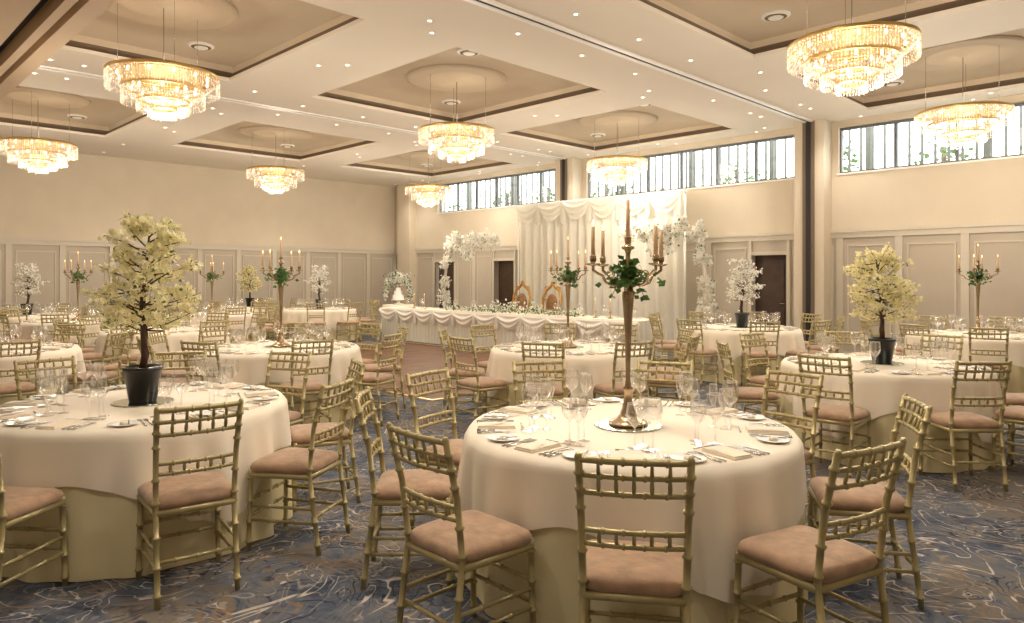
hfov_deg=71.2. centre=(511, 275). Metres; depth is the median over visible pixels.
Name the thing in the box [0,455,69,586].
dining chair
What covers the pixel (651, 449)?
water goblet
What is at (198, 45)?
ceiling vent
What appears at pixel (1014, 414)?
dining chair
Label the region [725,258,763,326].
blossom tree
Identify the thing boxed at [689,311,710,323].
dining chair
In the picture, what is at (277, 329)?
dining chair
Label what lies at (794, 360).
place setting
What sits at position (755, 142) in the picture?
window
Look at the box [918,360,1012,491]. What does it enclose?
dining chair
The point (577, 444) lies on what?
water goblet
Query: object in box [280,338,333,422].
dining chair
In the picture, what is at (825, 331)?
dining chair
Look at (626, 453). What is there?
place setting
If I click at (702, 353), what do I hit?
dining chair
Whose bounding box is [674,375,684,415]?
champagne flute
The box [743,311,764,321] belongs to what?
dining chair
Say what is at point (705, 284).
floral arch
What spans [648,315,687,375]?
dining chair
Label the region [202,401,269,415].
place setting
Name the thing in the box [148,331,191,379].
dining chair
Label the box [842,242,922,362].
blossom tree
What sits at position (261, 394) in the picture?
place setting
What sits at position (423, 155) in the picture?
ceiling medallion
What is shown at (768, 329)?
place setting
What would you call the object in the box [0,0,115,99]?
ceiling beam
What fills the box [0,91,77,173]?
crystal chandelier
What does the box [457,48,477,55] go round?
ceiling vent
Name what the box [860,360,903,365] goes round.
mirror plate
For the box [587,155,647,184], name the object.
crystal chandelier
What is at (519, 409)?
place setting
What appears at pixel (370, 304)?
dining chair
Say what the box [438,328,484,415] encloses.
dining chair
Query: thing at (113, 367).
dining chair
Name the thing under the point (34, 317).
round banquet table
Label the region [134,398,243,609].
dining chair
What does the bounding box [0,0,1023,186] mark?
ceiling
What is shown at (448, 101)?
ceiling vent
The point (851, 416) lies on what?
dining chair
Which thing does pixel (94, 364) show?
wine glass
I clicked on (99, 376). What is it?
champagne flute
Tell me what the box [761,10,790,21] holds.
ceiling vent
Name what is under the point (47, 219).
wall
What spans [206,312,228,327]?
dining chair
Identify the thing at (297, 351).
place setting
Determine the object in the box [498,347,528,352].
place setting
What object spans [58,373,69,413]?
champagne flute
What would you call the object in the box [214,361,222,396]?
champagne flute
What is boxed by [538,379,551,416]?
wine glass
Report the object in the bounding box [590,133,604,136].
ceiling vent
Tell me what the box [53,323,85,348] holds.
dining chair
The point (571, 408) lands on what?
water goblet
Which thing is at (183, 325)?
place setting
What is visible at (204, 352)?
dining chair
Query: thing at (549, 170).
window
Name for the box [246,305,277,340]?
dining chair
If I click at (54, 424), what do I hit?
place setting
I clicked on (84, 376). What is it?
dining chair
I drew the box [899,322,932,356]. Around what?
dining chair
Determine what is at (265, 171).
crystal chandelier
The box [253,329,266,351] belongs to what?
glasses
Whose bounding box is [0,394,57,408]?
place setting
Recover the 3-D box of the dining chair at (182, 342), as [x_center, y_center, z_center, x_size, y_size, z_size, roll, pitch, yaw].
[-2.854,1.076,6.866,0.427,0.952,0.510,0,0,16]
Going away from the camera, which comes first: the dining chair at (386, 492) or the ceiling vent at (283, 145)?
the dining chair at (386, 492)
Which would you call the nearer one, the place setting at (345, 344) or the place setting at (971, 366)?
the place setting at (971, 366)
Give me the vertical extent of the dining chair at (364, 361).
0.952 m
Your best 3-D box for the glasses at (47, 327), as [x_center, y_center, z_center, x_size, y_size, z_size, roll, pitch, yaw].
[-5.138,0.674,7.767,0.173,0.236,0.138,0,0,-30]
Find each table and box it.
[0,313,75,335]
[0,343,88,404]
[0,383,292,582]
[16,318,129,363]
[94,326,229,386]
[167,312,256,341]
[192,340,362,424]
[214,306,284,336]
[282,307,356,340]
[379,306,667,361]
[381,304,413,331]
[453,399,807,622]
[485,341,652,412]
[682,324,805,384]
[778,353,1005,472]
[904,330,1023,392]
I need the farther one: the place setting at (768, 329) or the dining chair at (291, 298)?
the dining chair at (291, 298)
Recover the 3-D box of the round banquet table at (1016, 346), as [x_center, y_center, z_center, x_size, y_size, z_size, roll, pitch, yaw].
[6.325,1.169,9.703,1.753,0.751,1.785,0,0,23]
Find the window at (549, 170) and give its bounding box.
[437,169,555,213]
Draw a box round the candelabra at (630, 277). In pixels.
[586,194,667,427]
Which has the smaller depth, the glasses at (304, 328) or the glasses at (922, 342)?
the glasses at (922, 342)
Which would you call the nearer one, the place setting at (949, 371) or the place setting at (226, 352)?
the place setting at (949, 371)
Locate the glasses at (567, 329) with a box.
[558,329,572,352]
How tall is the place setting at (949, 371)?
0.023 m
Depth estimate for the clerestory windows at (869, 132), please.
15.97 m
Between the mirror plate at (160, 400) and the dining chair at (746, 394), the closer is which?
the mirror plate at (160, 400)
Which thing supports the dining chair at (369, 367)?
on the floor
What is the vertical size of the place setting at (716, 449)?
0.023 m
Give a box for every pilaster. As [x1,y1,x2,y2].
[397,183,416,305]
[556,158,582,200]
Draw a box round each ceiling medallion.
[0,85,90,108]
[105,0,237,28]
[237,125,313,140]
[397,150,457,161]
[406,64,506,92]
[577,111,657,128]
[899,35,1023,71]
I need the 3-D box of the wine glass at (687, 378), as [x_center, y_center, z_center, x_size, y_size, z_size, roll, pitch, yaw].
[1.028,0.689,4.072,0.077,0.206,0.078,0,0,10]
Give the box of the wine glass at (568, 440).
[561,397,577,442]
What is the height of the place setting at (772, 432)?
0.023 m
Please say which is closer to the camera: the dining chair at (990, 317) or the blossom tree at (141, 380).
the blossom tree at (141, 380)
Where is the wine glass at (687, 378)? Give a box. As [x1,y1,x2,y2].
[686,378,699,415]
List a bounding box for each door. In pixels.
[433,259,455,307]
[492,258,515,311]
[748,251,790,325]
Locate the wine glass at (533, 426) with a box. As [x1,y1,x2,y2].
[527,387,541,428]
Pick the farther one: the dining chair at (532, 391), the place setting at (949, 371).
the dining chair at (532, 391)
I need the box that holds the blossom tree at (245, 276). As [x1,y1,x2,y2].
[236,264,262,305]
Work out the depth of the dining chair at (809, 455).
4.46 m
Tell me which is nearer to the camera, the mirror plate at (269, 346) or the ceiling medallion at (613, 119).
the mirror plate at (269, 346)
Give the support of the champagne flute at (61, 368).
on the round banquet table at (99, 468)
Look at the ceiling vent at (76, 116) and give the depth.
13.99 m
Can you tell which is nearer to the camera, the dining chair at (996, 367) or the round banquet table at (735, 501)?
the round banquet table at (735, 501)
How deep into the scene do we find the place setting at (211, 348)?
7.52 m
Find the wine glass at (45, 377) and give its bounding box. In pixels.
[42,377,57,413]
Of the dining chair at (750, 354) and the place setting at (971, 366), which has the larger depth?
the dining chair at (750, 354)
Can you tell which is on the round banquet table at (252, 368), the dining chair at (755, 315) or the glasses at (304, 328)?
the glasses at (304, 328)
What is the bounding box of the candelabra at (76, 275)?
[62,254,92,319]
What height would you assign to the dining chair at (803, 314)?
0.952 m
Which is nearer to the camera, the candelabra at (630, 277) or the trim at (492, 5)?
the candelabra at (630, 277)
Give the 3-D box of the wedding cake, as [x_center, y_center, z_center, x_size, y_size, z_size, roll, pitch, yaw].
[-3.168,0.306,20.001,0.931,0.983,0.483,0,0,7]
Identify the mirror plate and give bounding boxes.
[110,396,174,407]
[264,345,296,347]
[552,345,583,348]
[594,418,662,432]
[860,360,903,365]
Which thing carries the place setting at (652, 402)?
on the round banquet table at (735, 501)
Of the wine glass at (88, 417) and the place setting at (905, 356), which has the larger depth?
the place setting at (905, 356)
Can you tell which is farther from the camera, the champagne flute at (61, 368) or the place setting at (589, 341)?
the place setting at (589, 341)
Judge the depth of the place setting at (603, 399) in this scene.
4.46 m
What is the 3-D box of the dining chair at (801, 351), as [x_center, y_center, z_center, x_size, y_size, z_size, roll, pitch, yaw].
[4.152,1.076,10.009,0.427,0.952,0.510,0,0,-29]
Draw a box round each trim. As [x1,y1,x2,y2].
[37,65,565,159]
[464,0,812,122]
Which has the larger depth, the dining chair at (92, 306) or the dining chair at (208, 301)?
the dining chair at (208, 301)
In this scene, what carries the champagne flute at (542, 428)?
on the round banquet table at (735, 501)
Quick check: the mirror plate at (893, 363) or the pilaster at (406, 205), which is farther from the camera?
the pilaster at (406, 205)
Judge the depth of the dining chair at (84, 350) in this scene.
10.19 m
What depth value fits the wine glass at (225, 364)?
4.71 m
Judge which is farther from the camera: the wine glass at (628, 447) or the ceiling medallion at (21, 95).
the ceiling medallion at (21, 95)
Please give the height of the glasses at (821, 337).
0.236 m
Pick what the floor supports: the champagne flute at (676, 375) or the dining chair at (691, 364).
the dining chair at (691, 364)
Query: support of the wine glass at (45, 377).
on the round banquet table at (99, 468)
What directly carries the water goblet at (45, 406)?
on the round banquet table at (99, 468)
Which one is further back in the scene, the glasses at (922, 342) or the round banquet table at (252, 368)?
the round banquet table at (252, 368)
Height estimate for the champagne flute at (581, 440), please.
0.226 m
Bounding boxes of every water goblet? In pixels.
[35,367,52,407]
[37,373,55,416]
[76,360,91,397]
[90,376,107,420]
[173,372,189,414]
[192,355,205,389]
[218,365,233,393]
[225,358,238,394]
[521,383,537,431]
[525,374,540,418]
[564,368,578,409]
[569,394,587,446]
[643,397,662,451]
[678,371,693,412]
[706,393,724,444]
[722,380,738,426]
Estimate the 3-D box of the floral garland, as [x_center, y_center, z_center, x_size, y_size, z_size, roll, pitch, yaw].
[-0.098,0.626,14.890,0.333,0.335,4.057,0,0,-45]
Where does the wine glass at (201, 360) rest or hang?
on the round banquet table at (99, 468)
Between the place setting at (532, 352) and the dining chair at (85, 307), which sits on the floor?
the dining chair at (85, 307)
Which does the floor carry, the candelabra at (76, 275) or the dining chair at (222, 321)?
the dining chair at (222, 321)
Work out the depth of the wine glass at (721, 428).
3.70 m
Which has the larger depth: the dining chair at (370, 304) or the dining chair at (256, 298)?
the dining chair at (256, 298)
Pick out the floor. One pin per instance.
(970, 540)
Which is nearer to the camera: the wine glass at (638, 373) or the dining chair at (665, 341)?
the wine glass at (638, 373)
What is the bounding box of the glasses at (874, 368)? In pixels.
[861,341,880,369]
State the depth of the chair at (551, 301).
16.14 m
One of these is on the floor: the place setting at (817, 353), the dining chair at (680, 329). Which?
the dining chair at (680, 329)
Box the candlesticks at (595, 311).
[413,295,612,318]
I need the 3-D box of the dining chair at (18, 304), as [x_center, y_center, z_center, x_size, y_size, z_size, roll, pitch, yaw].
[-10.766,1.076,15.378,0.510,0.952,0.427,0,0,42]
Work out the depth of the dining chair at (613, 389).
6.68 m
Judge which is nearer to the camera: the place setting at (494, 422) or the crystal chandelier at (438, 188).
the place setting at (494, 422)
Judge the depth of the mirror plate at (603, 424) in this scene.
3.70 m
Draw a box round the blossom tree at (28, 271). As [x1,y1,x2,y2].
[10,263,49,314]
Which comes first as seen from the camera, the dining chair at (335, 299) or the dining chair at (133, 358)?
the dining chair at (133, 358)
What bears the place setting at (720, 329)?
on the round banquet table at (793, 339)
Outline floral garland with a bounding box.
[443,299,583,316]
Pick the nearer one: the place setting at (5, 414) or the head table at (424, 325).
the place setting at (5, 414)
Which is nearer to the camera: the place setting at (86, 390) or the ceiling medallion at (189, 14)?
the place setting at (86, 390)
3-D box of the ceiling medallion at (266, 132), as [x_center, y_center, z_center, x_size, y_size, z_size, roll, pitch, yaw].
[-5.197,-3.125,15.733,1.600,0.050,1.600,0,0,-45]
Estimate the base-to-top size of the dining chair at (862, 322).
0.952 m
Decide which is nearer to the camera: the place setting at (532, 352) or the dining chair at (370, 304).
the place setting at (532, 352)
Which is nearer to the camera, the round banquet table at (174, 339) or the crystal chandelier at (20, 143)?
the round banquet table at (174, 339)
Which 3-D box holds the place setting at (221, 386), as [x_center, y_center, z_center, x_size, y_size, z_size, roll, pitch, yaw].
[-1.976,0.781,5.071,0.473,0.023,0.248,0,0,24]
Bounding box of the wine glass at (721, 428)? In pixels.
[718,388,733,429]
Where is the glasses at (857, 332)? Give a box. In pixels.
[850,332,868,357]
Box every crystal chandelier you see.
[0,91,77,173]
[103,0,219,118]
[246,166,303,192]
[405,157,451,205]
[419,74,494,161]
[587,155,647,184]
[787,0,921,96]
[914,57,1014,145]
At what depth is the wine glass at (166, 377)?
4.10 m
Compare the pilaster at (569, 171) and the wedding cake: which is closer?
the pilaster at (569, 171)
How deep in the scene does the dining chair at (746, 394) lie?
6.44 m
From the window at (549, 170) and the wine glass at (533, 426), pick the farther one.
the window at (549, 170)
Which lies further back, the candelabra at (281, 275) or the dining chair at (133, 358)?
the dining chair at (133, 358)
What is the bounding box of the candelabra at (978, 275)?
[956,246,1000,332]
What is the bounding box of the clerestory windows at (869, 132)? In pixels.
[444,106,1022,210]
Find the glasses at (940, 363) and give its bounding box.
[929,337,946,364]
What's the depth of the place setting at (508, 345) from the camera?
7.99 m
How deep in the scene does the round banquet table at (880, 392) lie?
5.75 m
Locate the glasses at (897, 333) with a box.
[890,333,906,358]
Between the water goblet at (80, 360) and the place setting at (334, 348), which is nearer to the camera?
the water goblet at (80, 360)
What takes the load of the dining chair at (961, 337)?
on the floor
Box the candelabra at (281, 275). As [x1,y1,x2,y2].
[259,238,302,346]
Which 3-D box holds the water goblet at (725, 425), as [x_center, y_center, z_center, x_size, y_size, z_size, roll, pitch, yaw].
[1.154,0.674,3.778,0.089,0.236,0.090,0,0,-12]
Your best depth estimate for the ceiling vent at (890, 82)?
11.55 m
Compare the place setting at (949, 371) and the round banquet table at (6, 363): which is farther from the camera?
the round banquet table at (6, 363)
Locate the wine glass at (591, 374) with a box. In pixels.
[580,374,592,409]
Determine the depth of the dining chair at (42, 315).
11.49 m
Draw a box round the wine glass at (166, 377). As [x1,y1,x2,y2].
[158,377,172,414]
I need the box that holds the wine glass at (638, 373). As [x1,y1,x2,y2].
[634,373,646,409]
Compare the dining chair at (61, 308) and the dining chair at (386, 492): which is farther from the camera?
the dining chair at (61, 308)
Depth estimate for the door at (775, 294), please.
14.41 m
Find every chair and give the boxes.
[0,303,19,311]
[0,309,20,338]
[0,314,29,341]
[0,336,14,339]
[0,339,41,397]
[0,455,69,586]
[2,308,27,333]
[13,356,77,399]
[40,313,76,342]
[52,303,71,312]
[52,317,93,364]
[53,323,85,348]
[56,307,80,317]
[58,321,110,387]
[63,330,127,391]
[67,306,86,315]
[78,314,102,363]
[85,325,135,388]
[86,303,99,315]
[110,323,151,385]
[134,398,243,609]
[136,336,194,382]
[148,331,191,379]
[152,350,206,380]
[168,308,189,325]
[180,340,229,382]
[184,320,228,366]
[200,323,232,346]
[201,302,220,311]
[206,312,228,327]
[208,301,223,310]
[225,307,246,340]
[233,313,263,342]
[245,375,354,555]
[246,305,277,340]
[250,301,267,339]
[253,302,267,339]
[253,316,266,340]
[256,298,270,304]
[256,301,278,338]
[258,303,283,340]
[265,350,311,446]
[266,302,294,339]
[267,300,278,335]
[278,322,310,338]
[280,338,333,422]
[289,358,365,511]
[290,298,300,307]
[295,299,309,306]
[306,303,325,339]
[335,299,349,306]
[336,302,362,341]
[345,332,401,425]
[354,386,453,589]
[355,301,378,340]
[356,322,381,386]
[357,300,376,337]
[364,325,408,410]
[386,421,536,622]
[405,367,463,525]
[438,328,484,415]
[449,335,509,428]
[470,323,496,399]
[512,280,530,311]
[512,359,567,404]
[521,341,570,399]
[541,281,561,311]
[544,322,575,340]
[573,451,696,622]
[593,340,653,398]
[607,323,637,341]
[635,359,694,401]
[645,333,699,401]
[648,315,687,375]
[649,312,682,367]
[649,327,694,400]
[676,318,718,387]
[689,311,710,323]
[716,339,779,420]
[731,437,906,622]
[739,332,779,419]
[740,321,779,386]
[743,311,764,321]
[761,367,823,526]
[785,319,831,357]
[797,353,871,478]
[800,313,821,347]
[806,315,844,352]
[807,393,932,610]
[824,330,863,352]
[859,318,902,354]
[867,316,902,353]
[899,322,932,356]
[918,315,947,329]
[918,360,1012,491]
[919,333,963,360]
[967,326,1009,392]
[988,316,1020,331]
[990,405,1023,472]
[1004,393,1023,457]
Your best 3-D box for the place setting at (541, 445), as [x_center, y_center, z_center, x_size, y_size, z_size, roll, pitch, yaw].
[0.090,0.781,3.359,0.473,0.023,0.248,0,0,45]
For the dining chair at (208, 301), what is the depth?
17.11 m
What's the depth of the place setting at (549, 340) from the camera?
8.61 m
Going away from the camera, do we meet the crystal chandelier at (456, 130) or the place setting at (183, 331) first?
the place setting at (183, 331)
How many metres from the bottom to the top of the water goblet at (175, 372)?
0.236 m
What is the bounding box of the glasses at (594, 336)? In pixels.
[587,329,602,351]
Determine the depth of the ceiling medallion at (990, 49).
10.07 m
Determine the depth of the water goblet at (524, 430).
3.65 m
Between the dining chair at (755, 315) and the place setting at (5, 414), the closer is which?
the place setting at (5, 414)
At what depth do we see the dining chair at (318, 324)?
16.09 m
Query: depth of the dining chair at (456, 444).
4.47 m
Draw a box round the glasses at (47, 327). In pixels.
[30,327,48,349]
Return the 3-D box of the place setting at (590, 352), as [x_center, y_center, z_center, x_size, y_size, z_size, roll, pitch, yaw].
[0.813,0.781,7.288,0.473,0.023,0.247,0,0,-22]
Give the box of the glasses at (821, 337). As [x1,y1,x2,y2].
[820,337,837,363]
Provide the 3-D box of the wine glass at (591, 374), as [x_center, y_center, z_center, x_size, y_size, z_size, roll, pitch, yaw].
[0.441,0.689,4.259,0.077,0.206,0.078,0,0,-2]
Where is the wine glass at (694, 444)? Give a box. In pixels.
[690,399,706,445]
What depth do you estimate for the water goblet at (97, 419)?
3.94 m
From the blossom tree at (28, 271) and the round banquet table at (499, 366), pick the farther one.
the blossom tree at (28, 271)
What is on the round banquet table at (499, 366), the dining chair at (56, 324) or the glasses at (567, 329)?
the glasses at (567, 329)
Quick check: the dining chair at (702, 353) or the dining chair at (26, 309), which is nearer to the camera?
the dining chair at (702, 353)
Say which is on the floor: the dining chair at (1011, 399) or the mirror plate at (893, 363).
the dining chair at (1011, 399)
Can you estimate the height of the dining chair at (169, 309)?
0.952 m
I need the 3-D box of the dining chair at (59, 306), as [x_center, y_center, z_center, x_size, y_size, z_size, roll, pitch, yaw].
[-10.036,1.076,15.784,0.427,0.952,0.510,0,0,-8]
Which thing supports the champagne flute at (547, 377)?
on the round banquet table at (735, 501)
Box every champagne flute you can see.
[58,368,68,405]
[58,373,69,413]
[97,376,109,416]
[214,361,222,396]
[541,387,551,429]
[546,377,555,418]
[578,393,589,441]
[579,372,588,411]
[637,396,648,446]
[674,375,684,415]
[689,393,701,441]
[707,383,718,427]
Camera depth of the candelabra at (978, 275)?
9.68 m
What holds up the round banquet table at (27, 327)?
on the floor
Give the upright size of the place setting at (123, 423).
0.023 m
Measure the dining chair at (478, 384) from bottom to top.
0.952 m
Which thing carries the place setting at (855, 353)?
on the round banquet table at (880, 392)
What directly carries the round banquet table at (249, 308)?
on the floor
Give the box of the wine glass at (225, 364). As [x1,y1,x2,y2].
[222,364,234,396]
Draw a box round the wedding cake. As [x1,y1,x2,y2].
[383,270,414,304]
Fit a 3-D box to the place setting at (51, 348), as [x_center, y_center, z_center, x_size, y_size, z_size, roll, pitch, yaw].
[-4.966,0.781,7.645,0.248,0.023,0.473,0,0,-1]
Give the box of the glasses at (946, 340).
[934,340,956,368]
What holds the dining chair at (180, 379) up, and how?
on the floor
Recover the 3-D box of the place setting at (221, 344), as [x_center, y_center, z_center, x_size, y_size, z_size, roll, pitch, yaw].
[-3.262,0.781,8.059,0.248,0.023,0.473,0,0,-1]
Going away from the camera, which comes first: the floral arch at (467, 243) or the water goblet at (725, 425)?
the water goblet at (725, 425)
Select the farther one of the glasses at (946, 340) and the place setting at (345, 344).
the place setting at (345, 344)
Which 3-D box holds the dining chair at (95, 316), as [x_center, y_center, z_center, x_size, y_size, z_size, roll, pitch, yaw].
[-6.299,1.076,10.959,0.510,0.952,0.427,0,0,14]
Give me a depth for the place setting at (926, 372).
5.78 m
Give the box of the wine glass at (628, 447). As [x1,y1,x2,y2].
[626,402,642,449]
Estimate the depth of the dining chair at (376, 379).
7.51 m
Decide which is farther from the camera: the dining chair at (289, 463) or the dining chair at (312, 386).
the dining chair at (312, 386)
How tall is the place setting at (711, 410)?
0.023 m
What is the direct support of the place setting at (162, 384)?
on the round banquet table at (99, 468)
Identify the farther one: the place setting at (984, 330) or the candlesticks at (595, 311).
the candlesticks at (595, 311)
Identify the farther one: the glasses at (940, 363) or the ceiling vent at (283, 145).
the ceiling vent at (283, 145)
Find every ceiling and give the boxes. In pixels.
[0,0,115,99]
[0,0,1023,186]
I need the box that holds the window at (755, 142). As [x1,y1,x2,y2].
[585,135,793,198]
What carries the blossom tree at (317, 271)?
on the mirror plate
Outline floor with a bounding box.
[0,325,1023,622]
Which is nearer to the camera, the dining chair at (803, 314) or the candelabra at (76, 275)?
the dining chair at (803, 314)
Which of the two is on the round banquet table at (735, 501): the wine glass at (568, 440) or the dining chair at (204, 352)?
the wine glass at (568, 440)
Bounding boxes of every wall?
[0,146,394,325]
[395,94,1023,352]
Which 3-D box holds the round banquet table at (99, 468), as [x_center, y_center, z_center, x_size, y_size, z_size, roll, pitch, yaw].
[-2.325,1.169,4.476,1.850,0.751,1.817,0,0,-45]
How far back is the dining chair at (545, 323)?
9.31 m
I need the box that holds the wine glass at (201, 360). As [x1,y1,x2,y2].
[198,360,210,390]
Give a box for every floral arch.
[435,227,500,306]
[617,215,718,323]
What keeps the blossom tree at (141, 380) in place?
on the mirror plate at (160, 400)
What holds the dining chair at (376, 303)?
on the floor
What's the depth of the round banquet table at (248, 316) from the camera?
14.48 m
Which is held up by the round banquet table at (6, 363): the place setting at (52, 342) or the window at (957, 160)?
the place setting at (52, 342)
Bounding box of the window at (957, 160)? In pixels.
[837,102,1023,174]
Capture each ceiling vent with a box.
[67,114,86,118]
[188,41,214,50]
[280,144,294,147]
[442,99,460,104]
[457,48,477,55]
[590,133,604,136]
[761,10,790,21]
[881,80,903,85]
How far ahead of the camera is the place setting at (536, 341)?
8.46 m
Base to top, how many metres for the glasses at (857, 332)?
0.236 m
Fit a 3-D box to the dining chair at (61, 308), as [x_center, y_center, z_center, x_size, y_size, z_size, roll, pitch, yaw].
[-8.510,1.076,13.749,0.427,0.952,0.510,0,0,-36]
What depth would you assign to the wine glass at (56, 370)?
4.41 m
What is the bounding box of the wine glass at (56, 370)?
[49,370,63,404]
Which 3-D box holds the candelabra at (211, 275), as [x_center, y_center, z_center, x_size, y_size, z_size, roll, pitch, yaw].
[-6.294,0.172,15.000,0.394,1.225,0.394,0,0,16]
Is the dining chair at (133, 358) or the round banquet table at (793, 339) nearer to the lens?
the dining chair at (133, 358)
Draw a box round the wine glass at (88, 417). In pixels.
[81,380,96,418]
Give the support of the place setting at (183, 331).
on the round banquet table at (174, 339)
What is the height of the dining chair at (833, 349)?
0.952 m
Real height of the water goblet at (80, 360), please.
0.236 m
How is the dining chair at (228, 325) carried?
on the floor
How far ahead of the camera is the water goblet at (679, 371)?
4.15 m
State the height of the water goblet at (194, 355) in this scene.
0.236 m
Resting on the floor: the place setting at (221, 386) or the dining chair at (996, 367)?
the dining chair at (996, 367)
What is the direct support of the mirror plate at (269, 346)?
on the round banquet table at (252, 368)
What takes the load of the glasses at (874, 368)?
on the round banquet table at (880, 392)
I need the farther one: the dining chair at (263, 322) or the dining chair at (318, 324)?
the dining chair at (318, 324)
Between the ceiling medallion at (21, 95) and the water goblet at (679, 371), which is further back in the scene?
the ceiling medallion at (21, 95)
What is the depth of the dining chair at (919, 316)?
11.07 m
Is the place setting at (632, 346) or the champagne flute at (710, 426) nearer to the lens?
the champagne flute at (710, 426)
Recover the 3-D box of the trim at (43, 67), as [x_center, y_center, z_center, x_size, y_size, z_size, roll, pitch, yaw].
[-2.786,-2.895,13.619,11.480,0.030,0.180,0,0,-45]
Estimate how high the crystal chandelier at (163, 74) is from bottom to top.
1.318 m
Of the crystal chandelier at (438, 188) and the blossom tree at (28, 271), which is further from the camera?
the crystal chandelier at (438, 188)
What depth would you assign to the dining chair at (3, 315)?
11.48 m
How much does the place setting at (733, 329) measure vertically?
0.023 m
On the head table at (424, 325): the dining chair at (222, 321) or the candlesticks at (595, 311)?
the candlesticks at (595, 311)
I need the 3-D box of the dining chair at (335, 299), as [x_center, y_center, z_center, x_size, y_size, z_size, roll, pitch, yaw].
[-4.492,1.076,18.555,0.427,0.952,0.510,0,0,11]
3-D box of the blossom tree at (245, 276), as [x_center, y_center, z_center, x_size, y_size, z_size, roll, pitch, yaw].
[-6.796,0.239,18.468,0.667,1.089,0.665,0,0,-26]
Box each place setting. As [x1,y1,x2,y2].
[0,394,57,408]
[0,407,40,422]
[3,419,96,429]
[27,341,57,343]
[32,347,71,351]
[48,343,74,346]
[55,384,125,395]
[107,413,202,426]
[159,381,209,388]
[170,330,198,332]
[183,325,209,326]
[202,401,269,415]
[204,382,264,389]
[205,343,232,347]
[207,348,233,352]
[219,351,261,354]
[232,340,270,343]
[236,389,278,400]
[265,350,311,353]
[273,339,312,341]
[316,347,350,350]
[335,342,354,346]
[477,413,524,433]
[488,401,550,415]
[488,434,573,457]
[495,343,517,347]
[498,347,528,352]
[509,340,541,343]
[527,351,570,354]
[546,397,620,406]
[549,340,587,341]
[562,449,669,459]
[571,351,613,354]
[583,340,620,343]
[614,345,641,347]
[621,398,698,406]
[670,444,769,462]
[691,405,765,419]
[699,327,725,330]
[712,323,735,324]
[732,329,763,330]
[736,423,792,443]
[766,329,790,330]
[780,327,798,329]
[787,357,820,363]
[792,352,831,356]
[819,366,877,372]
[842,352,893,355]
[889,370,952,374]
[895,354,947,359]
[910,331,934,333]
[938,329,972,330]
[946,368,986,373]
[948,362,988,368]
[983,330,1015,332]
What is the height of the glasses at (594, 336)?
0.236 m
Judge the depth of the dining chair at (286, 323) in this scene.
9.40 m
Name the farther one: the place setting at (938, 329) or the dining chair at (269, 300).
the dining chair at (269, 300)
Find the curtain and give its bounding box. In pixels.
[514,189,686,339]
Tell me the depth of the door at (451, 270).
21.58 m
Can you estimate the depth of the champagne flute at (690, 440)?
3.43 m
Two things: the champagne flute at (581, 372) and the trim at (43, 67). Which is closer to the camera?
the champagne flute at (581, 372)
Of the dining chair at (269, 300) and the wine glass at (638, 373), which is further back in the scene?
the dining chair at (269, 300)
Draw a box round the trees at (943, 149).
[445,132,982,209]
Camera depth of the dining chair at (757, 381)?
7.49 m
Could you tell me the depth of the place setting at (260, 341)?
8.44 m
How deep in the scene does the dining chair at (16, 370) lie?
5.23 m
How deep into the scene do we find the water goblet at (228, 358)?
4.79 m
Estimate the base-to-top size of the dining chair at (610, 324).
0.952 m
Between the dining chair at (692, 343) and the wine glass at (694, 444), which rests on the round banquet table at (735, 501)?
the wine glass at (694, 444)
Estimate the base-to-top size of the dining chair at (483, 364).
0.952 m
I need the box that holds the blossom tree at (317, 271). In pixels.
[303,264,331,307]
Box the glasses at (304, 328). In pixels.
[289,328,305,350]
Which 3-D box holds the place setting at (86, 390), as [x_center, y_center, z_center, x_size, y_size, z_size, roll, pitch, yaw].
[-2.836,0.781,4.913,0.247,0.023,0.473,0,0,34]
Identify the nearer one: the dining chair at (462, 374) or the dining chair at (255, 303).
the dining chair at (462, 374)
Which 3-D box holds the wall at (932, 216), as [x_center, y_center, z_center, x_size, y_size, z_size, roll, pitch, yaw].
[4.451,-0.875,15.199,0.310,4.850,23.200,0,0,-45]
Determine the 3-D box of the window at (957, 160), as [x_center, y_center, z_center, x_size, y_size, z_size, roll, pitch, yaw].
[8.192,-2.335,11.409,0.180,0.890,5.790,0,0,-45]
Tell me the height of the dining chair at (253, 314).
0.952 m
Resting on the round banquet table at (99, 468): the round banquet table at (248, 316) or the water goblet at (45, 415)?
the water goblet at (45, 415)
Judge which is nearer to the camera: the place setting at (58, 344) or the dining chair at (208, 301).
the place setting at (58, 344)
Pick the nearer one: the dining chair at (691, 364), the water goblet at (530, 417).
the water goblet at (530, 417)
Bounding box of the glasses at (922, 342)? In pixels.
[911,342,933,370]
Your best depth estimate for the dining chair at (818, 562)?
2.68 m
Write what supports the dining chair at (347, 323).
on the floor
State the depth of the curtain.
16.39 m
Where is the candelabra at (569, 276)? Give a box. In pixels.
[548,238,588,346]
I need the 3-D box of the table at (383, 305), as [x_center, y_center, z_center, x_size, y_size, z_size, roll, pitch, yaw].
[-3.182,1.173,20.011,0.962,0.745,0.961,0,0,-45]
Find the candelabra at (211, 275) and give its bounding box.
[199,260,223,311]
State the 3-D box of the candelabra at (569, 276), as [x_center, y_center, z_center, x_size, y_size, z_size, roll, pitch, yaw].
[0.622,0.192,7.940,0.403,1.185,0.403,0,0,-10]
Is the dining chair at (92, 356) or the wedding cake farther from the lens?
the wedding cake
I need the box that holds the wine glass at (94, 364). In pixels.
[93,364,105,395]
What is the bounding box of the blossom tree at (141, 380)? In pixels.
[80,211,203,402]
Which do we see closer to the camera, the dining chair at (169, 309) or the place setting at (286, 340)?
the place setting at (286, 340)

